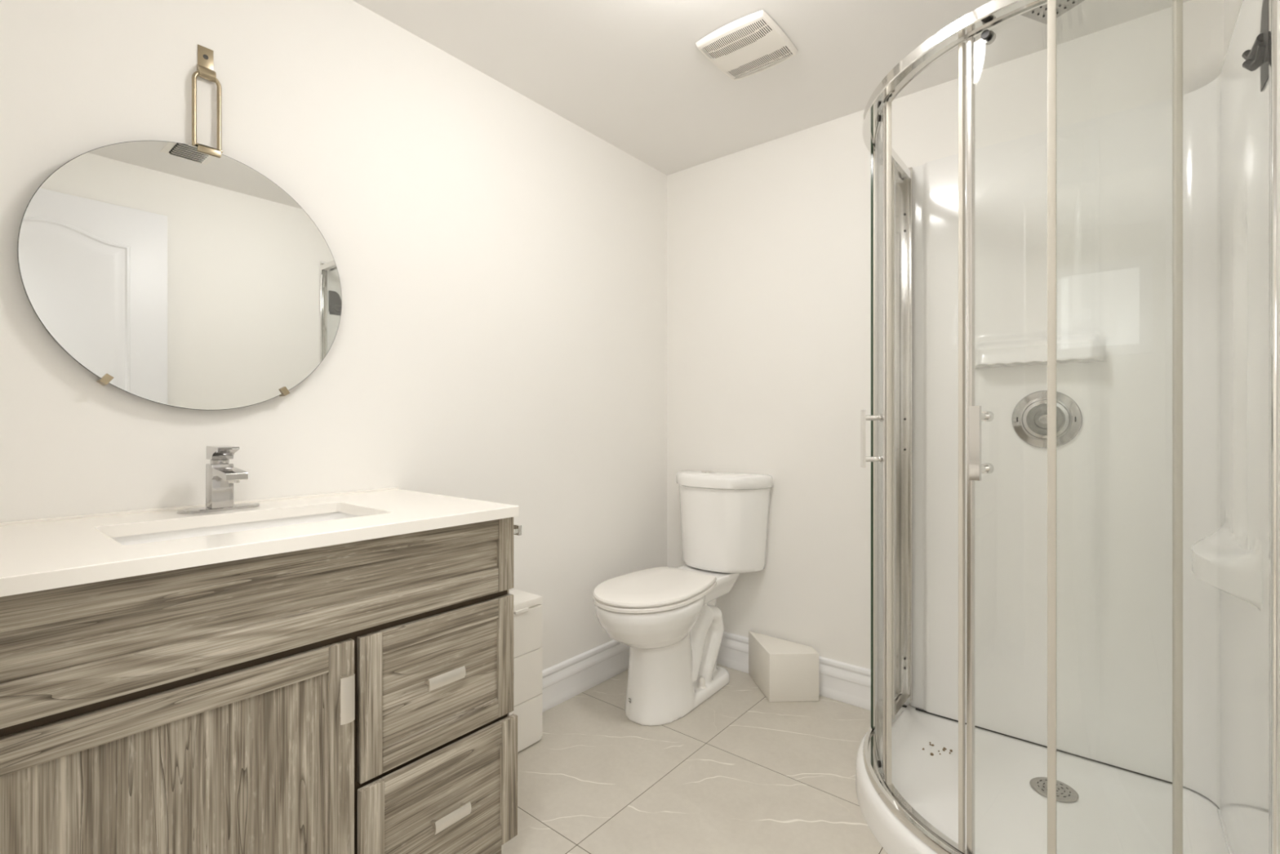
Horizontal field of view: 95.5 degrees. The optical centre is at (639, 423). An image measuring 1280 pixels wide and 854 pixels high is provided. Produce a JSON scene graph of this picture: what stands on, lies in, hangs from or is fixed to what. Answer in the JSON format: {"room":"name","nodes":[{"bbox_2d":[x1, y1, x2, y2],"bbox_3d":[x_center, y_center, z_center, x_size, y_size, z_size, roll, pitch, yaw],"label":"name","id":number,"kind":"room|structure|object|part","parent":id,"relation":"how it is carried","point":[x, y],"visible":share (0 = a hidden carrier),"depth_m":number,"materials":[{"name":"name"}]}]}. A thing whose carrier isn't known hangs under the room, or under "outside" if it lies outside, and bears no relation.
{"room":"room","nodes":[
{"label":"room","id":0,"kind":"room"},
{"bbox_2d":[0,0,666,670],"bbox_3d":[-1.169,-0.059,1.298,0.100,2.286,4.200,0,0,39],"label":"wall","id":1,"kind":"structure","parent":0,"point":[501,263],"depth_m":1.72,"materials":[{"name":"white paint"}]},
{"bbox_2d":[96,373,114,385],"bbox_3d":[-1.134,-0.093,1.233,0.036,0.024,0.023,0,0,39],"label":"mirror clip","id":2,"kind":"object","parent":1,"relation":"attached to","point":[106,379],"visible":1,"depth_m":1.22,"materials":[{"name":"gold metal"}]},
{"bbox_3d":[-1.137,-0.087,1.229,0.036,0.012,0.014,0,0,39],"label":"post","id":3,"kind":"part","parent":2,"relation":"part of","materials":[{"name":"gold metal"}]},
{"bbox_2d":[191,44,222,157],"bbox_3d":[-1.021,-0.762,1.373,0.034,0.262,0.058,0,0,39],"label":"hanger","id":4,"kind":"object","parent":1,"relation":"attached to","point":[205,55],"visible":1,"depth_m":1.37,"materials":[{"name":"gold metal"}]},
{"bbox_2d":[17,140,342,409],"bbox_3d":[-1.015,-0.337,1.365,0.005,0.611,0.611,0,0,39],"label":"round mirror","id":5,"kind":"object","parent":4,"relation":"hanging from","point":[183,275],"visible":1,"depth_m":1.32,"materials":[{"name":"silver mirror"}]},
{"bbox_3d":[-1.027,-0.854,1.378,0.019,0.079,0.033,0,0,39],"label":"wall plate","id":6,"kind":"part","parent":4,"relation":"part of","materials":[{"name":"gold metal"}]},
{"bbox_2d":[279,386,289,396],"bbox_3d":[-0.919,-0.082,1.496,0.036,0.024,0.022,0,0,39],"label":"mirror clip","id":7,"kind":"object","parent":1,"relation":"attached to","point":[284,390],"visible":0.93,"depth_m":1.49,"materials":[{"name":"gold metal"}]},
{"bbox_3d":[-0.917,-0.076,1.499,0.036,0.012,0.014,0,0,39],"label":"post","id":8,"kind":"part","parent":7,"relation":"part of","materials":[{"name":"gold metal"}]},
{"bbox_2d":[542,639,629,711],"bbox_3d":[-0.290,1.010,2.285,0.018,0.149,1.360,0,0,39],"label":"baseboard","id":9,"kind":"structure","parent":1,"relation":"attached to","point":[562,682],"depth_m":2.35,"materials":[{"name":"white paint"}]},
{"bbox_2d":[501,663,888,853],"bbox_3d":[-0.387,1.135,0.663,2.115,0.100,4.200,0,0,39],"label":"floor","id":10,"kind":"structure","parent":0,"point":[742,771],"depth_m":1.78,"materials":[{"name":"tile"}]},
{"bbox_2d":[0,516,517,853],"bbox_3d":[-0.796,0.654,1.212,0.580,0.862,0.937,0,0,39],"label":"vanity cabinet","id":11,"kind":"object","parent":10,"relation":"on","point":[356,697],"visible":0.97,"depth_m":1.02,"materials":[{"name":"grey wood"}]},
{"bbox_3d":[-0.727,0.701,0.909,0.017,0.570,0.548,0,0,39],"label":"door","id":12,"kind":"part","parent":11,"relation":"part of","materials":[{"name":"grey wood"}]},
{"bbox_2d":[0,486,519,596],"bbox_3d":[-0.810,0.207,1.208,0.571,0.030,0.948,0,0,39],"label":"countertop","id":13,"kind":"structure","parent":11,"relation":"on","point":[38,554],"depth_m":1.08,"materials":[{"name":"white stone"}]},
{"bbox_2d":[176,445,259,513],"bbox_3d":[-0.928,0.124,1.304,0.143,0.146,0.158,0,0,39],"label":"faucet","id":14,"kind":"object","parent":13,"relation":"on","point":[221,475],"visible":1,"depth_m":1.31,"materials":[{"name":"silver metal"}]},
{"bbox_3d":[-0.964,0.194,1.334,0.050,0.005,0.158,0,0,39],"label":"plate","id":15,"kind":"part","parent":14,"relation":"part of","materials":[{"name":"silver metal"}]},
{"bbox_3d":[-0.947,0.067,1.320,0.085,0.030,0.041,0,0,39],"label":"lever","id":16,"kind":"part","parent":14,"relation":"part of","materials":[{"name":"silver metal"}]},
{"bbox_3d":[-0.927,0.114,1.304,0.140,0.032,0.041,0,0,39],"label":"spout","id":17,"kind":"part","parent":14,"relation":"part of","materials":[{"name":"silver metal"}]},
{"bbox_2d":[111,511,360,545],"bbox_3d":[-0.795,0.290,1.202,0.310,0.134,0.494,0,0,39],"label":"undermount sink","id":18,"kind":"object","parent":13,"relation":"in","point":[213,530],"visible":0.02,"depth_m":1.28,"materials":[{"name":"white ceramic"}]},
{"bbox_3d":[-0.552,0.514,1.091,0.027,0.086,0.026,0,0,39],"label":"handle","id":19,"kind":"part","parent":11,"relation":"part of","materials":[{"name":"silver metal"}]},
{"bbox_3d":[-0.430,0.557,1.275,0.017,0.282,0.372,0,0,39],"label":"drawer","id":20,"kind":"part","parent":11,"relation":"part of","materials":[{"name":"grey wood"}]},
{"bbox_3d":[-0.422,0.852,1.268,0.017,0.289,0.379,0,0,39],"label":"drawer","id":21,"kind":"part","parent":11,"relation":"part of","materials":[{"name":"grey wood"}]},
{"bbox_3d":[-0.420,0.546,1.253,0.027,0.026,0.086,0,0,39],"label":"handle","id":22,"kind":"part","parent":11,"relation":"part of","materials":[{"name":"silver metal"}]},
{"bbox_3d":[-0.407,0.845,1.251,0.027,0.026,0.086,0,0,39],"label":"handle","id":23,"kind":"part","parent":11,"relation":"part of","materials":[{"name":"silver metal"}]},
{"bbox_2d":[513,523,521,535],"bbox_3d":[-0.460,0.273,1.576,0.372,0.034,0.056,0,0,39],"label":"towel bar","id":24,"kind":"object","parent":11,"relation":"attached to","point":[517,527],"visible":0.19,"depth_m":1.48,"materials":[{"name":"silver metal"}]},
{"bbox_2d":[508,589,542,751],"bbox_3d":[-0.508,0.836,1.882,0.146,0.488,0.390,0,0,39],"label":"storage drawers","id":25,"kind":"object","parent":10,"relation":"on","point":[527,607],"visible":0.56,"depth_m":1.94,"materials":[{"name":"white plastic"}]},
{"bbox_3d":[-0.510,0.604,1.884,0.140,0.024,0.390,0,0,39],"label":"lid","id":26,"kind":"part","parent":25,"relation":"part of","materials":[{"name":"white plastic"}]},
{"bbox_3d":[-0.458,1.002,1.841,0.004,0.154,0.389,0,0,39],"label":"panel","id":27,"kind":"part","parent":25,"relation":"part of","materials":[{"name":"white plastic"}]},
{"bbox_3d":[-0.458,0.693,1.841,0.004,0.142,0.389,0,0,39],"label":"panel","id":28,"kind":"part","parent":25,"relation":"part of","materials":[{"name":"white plastic"}]},
{"bbox_3d":[-0.458,0.844,1.841,0.004,0.156,0.389,0,0,39],"label":"panel","id":29,"kind":"part","parent":25,"relation":"part of","materials":[{"name":"white plastic"}]},
{"bbox_2d":[593,470,773,725],"bbox_3d":[0.149,0.645,2.278,0.448,0.878,0.784,0,0,37],"label":"toilet","id":30,"kind":"object","parent":10,"relation":"on","point":[670,621],"visible":1,"depth_m":2.26,"materials":[{"name":"white ceramic"}]},
{"bbox_3d":[0.049,0.631,2.189,0.362,0.015,0.523,0,0,37],"label":"seat","id":31,"kind":"part","parent":30,"relation":"part of","materials":[{"name":"white plastic"}]},
{"bbox_3d":[0.049,0.610,2.189,0.362,0.020,0.523,0,0,37],"label":"lid","id":32,"kind":"part","parent":30,"relation":"part of","materials":[{"name":"white plastic"}]},
{"bbox_3d":[0.121,0.856,2.284,0.366,0.457,0.750,0,0,37],"label":"bowl","id":33,"kind":"part","parent":30,"relation":"part of","materials":[{"name":"white ceramic"}]},
{"bbox_3d":[0.323,0.242,2.509,0.448,0.058,0.205,0,0,37],"label":"tank lid","id":34,"kind":"part","parent":30,"relation":"part of","materials":[{"name":"white ceramic"}]},
{"bbox_3d":[0.327,0.447,2.514,0.424,0.350,0.190,0,0,37],"label":"tank","id":35,"kind":"part","parent":30,"relation":"part of","materials":[{"name":"white ceramic"}]},
{"bbox_2d":[748,631,818,702],"bbox_3d":[0.586,0.991,2.394,0.197,0.186,0.276,0,0,-7],"label":"box","id":36,"kind":"object","parent":10,"relation":"on","point":[784,670],"visible":1,"depth_m":2.27,"materials":[{"name":"white paint"}]},
{"bbox_2d":[855,704,1229,853],"bbox_3d":[0.999,1.039,1.554,0.846,0.090,0.863,0,0,39],"label":"shower pan","id":37,"kind":"object","parent":10,"relation":"on","point":[1101,808],"visible":0.7,"depth_m":1.61,"materials":[{"name":"white plastic"}]},
{"bbox_2d":[860,0,1279,853],"bbox_3d":[0.833,0.038,1.541,0.414,1.912,1.186,0,0,-5],"label":"shower door frame","id":38,"kind":"structure","parent":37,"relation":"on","point":[993,13],"depth_m":1.32,"materials":[{"name":"silver metal"}]},
{"bbox_3d":[0.646,0.043,1.622,0.054,0.160,0.022,0,0,7],"label":"handle","id":39,"kind":"part","parent":38,"relation":"part of","materials":[{"name":"silver metal"}]},
{"bbox_3d":[0.737,0.048,1.762,0.044,1.837,0.377,0,0,26],"label":"sliding door","id":40,"kind":"part","parent":38,"relation":"part of","materials":[{"name":"clear glass"}]},
{"bbox_3d":[0.836,0.982,1.530,0.397,0.024,1.151,0,0,-6],"label":"rail","id":41,"kind":"part","parent":38,"relation":"part of","materials":[{"name":"silver metal"}]},
{"bbox_3d":[0.835,-0.888,1.530,0.398,0.031,1.153,0,0,-6],"label":"rail","id":42,"kind":"part","parent":38,"relation":"part of","materials":[{"name":"silver metal"}]},
{"bbox_3d":[0.740,0.043,1.265,0.054,0.160,0.022,0,0,-36],"label":"handle","id":43,"kind":"part","parent":38,"relation":"part of","materials":[{"name":"silver metal"}]},
{"bbox_2d":[352,0,1191,175],"bbox_3d":[-0.387,-1.252,0.663,2.115,0.100,4.200,0,0,39],"label":"ceiling","id":44,"kind":"structure","parent":0,"point":[632,74],"depth_m":1.89,"materials":[{"name":"white paint"}]},
{"bbox_2d":[694,9,797,80],"bbox_3d":[0.341,-1.188,1.856,0.246,0.025,0.266,0,0,39],"label":"exhaust fan","id":45,"kind":"object","parent":44,"relation":"attached to","point":[751,42],"visible":1,"depth_m":1.82,"materials":[{"name":"white plastic"}]},
{"bbox_2d":[666,0,1223,808],"bbox_3d":[0.906,-0.059,2.253,1.915,2.286,0.100,0,0,39],"label":"wall","id":46,"kind":"structure","parent":0,"point":[769,243],"depth_m":2.36,"materials":[{"name":"white paint"}]},
{"bbox_2d":[716,631,882,713],"bbox_3d":[0.531,1.010,2.482,1.044,0.149,0.018,0,0,39],"label":"baseboard","id":47,"kind":"structure","parent":46,"relation":"attached to","point":[848,683],"depth_m":2.29,"materials":[{"name":"white paint"}]},
{"bbox_2d":[1020,0,1084,24],"bbox_3d":[1.070,-1.104,1.310,0.242,0.122,0.454,0,0,-35],"label":"shower head","id":48,"kind":"object","parent":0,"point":[1039,14],"visible":0.41,"depth_m":1.48,"materials":[{"name":"metal"}]},
{"bbox_2d":[1223,0,1243,62],"bbox_3d":[0.395,-0.059,0.027,0.100,2.286,4.200,0,0,39],"label":"wall","id":49,"kind":"structure","parent":0,"point":[1232,8],"depth_m":1.54,"materials":[{"name":"white paint"}]},
{"bbox_2d":[911,0,1268,853],"bbox_3d":[1.037,0.048,1.539,0.807,1.955,0.837,0,0,39],"label":"shower surround","id":50,"kind":"object","parent":49,"relation":"attached to","point":[1114,171],"visible":0.82,"depth_m":1.73,"materials":[{"name":"white plastic"}]},
{"bbox_2d":[1011,390,1082,448],"bbox_3d":[1.264,-0.013,1.813,0.182,0.182,0.038,0,0,39],"label":"shower valve","id":51,"kind":"object","parent":50,"relation":"attached to","point":[1029,415],"visible":0.83,"depth_m":1.82,"materials":[{"name":"silver metal"}]},
{"bbox_3d":[1.257,-0.013,1.805,0.032,0.032,0.017,0,0,39],"label":"valve stem","id":52,"kind":"part","parent":51,"relation":"part of","materials":[{"name":"silver metal"}]},
{"bbox_2d":[1241,0,1268,92],"bbox_3d":[1.128,-0.698,1.065,0.034,0.135,0.135,0,0,39],"label":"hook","id":53,"kind":"object","parent":50,"relation":"attached to","point":[1256,57],"visible":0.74,"depth_m":1.05,"materials":[{"name":"grey metal"}]},
{"bbox_3d":[1.116,-0.703,1.034,0.009,0.125,0.072,0,0,39],"label":"blade","id":54,"kind":"part","parent":53,"relation":"part of","materials":[{"name":"silver metal"}]},
{"bbox_3d":[1.141,-0.673,1.057,0.002,0.085,0.130,0,0,39],"label":"backing plate","id":55,"kind":"part","parent":53,"relation":"part of","materials":[{"name":"grey metal"}]}
]}

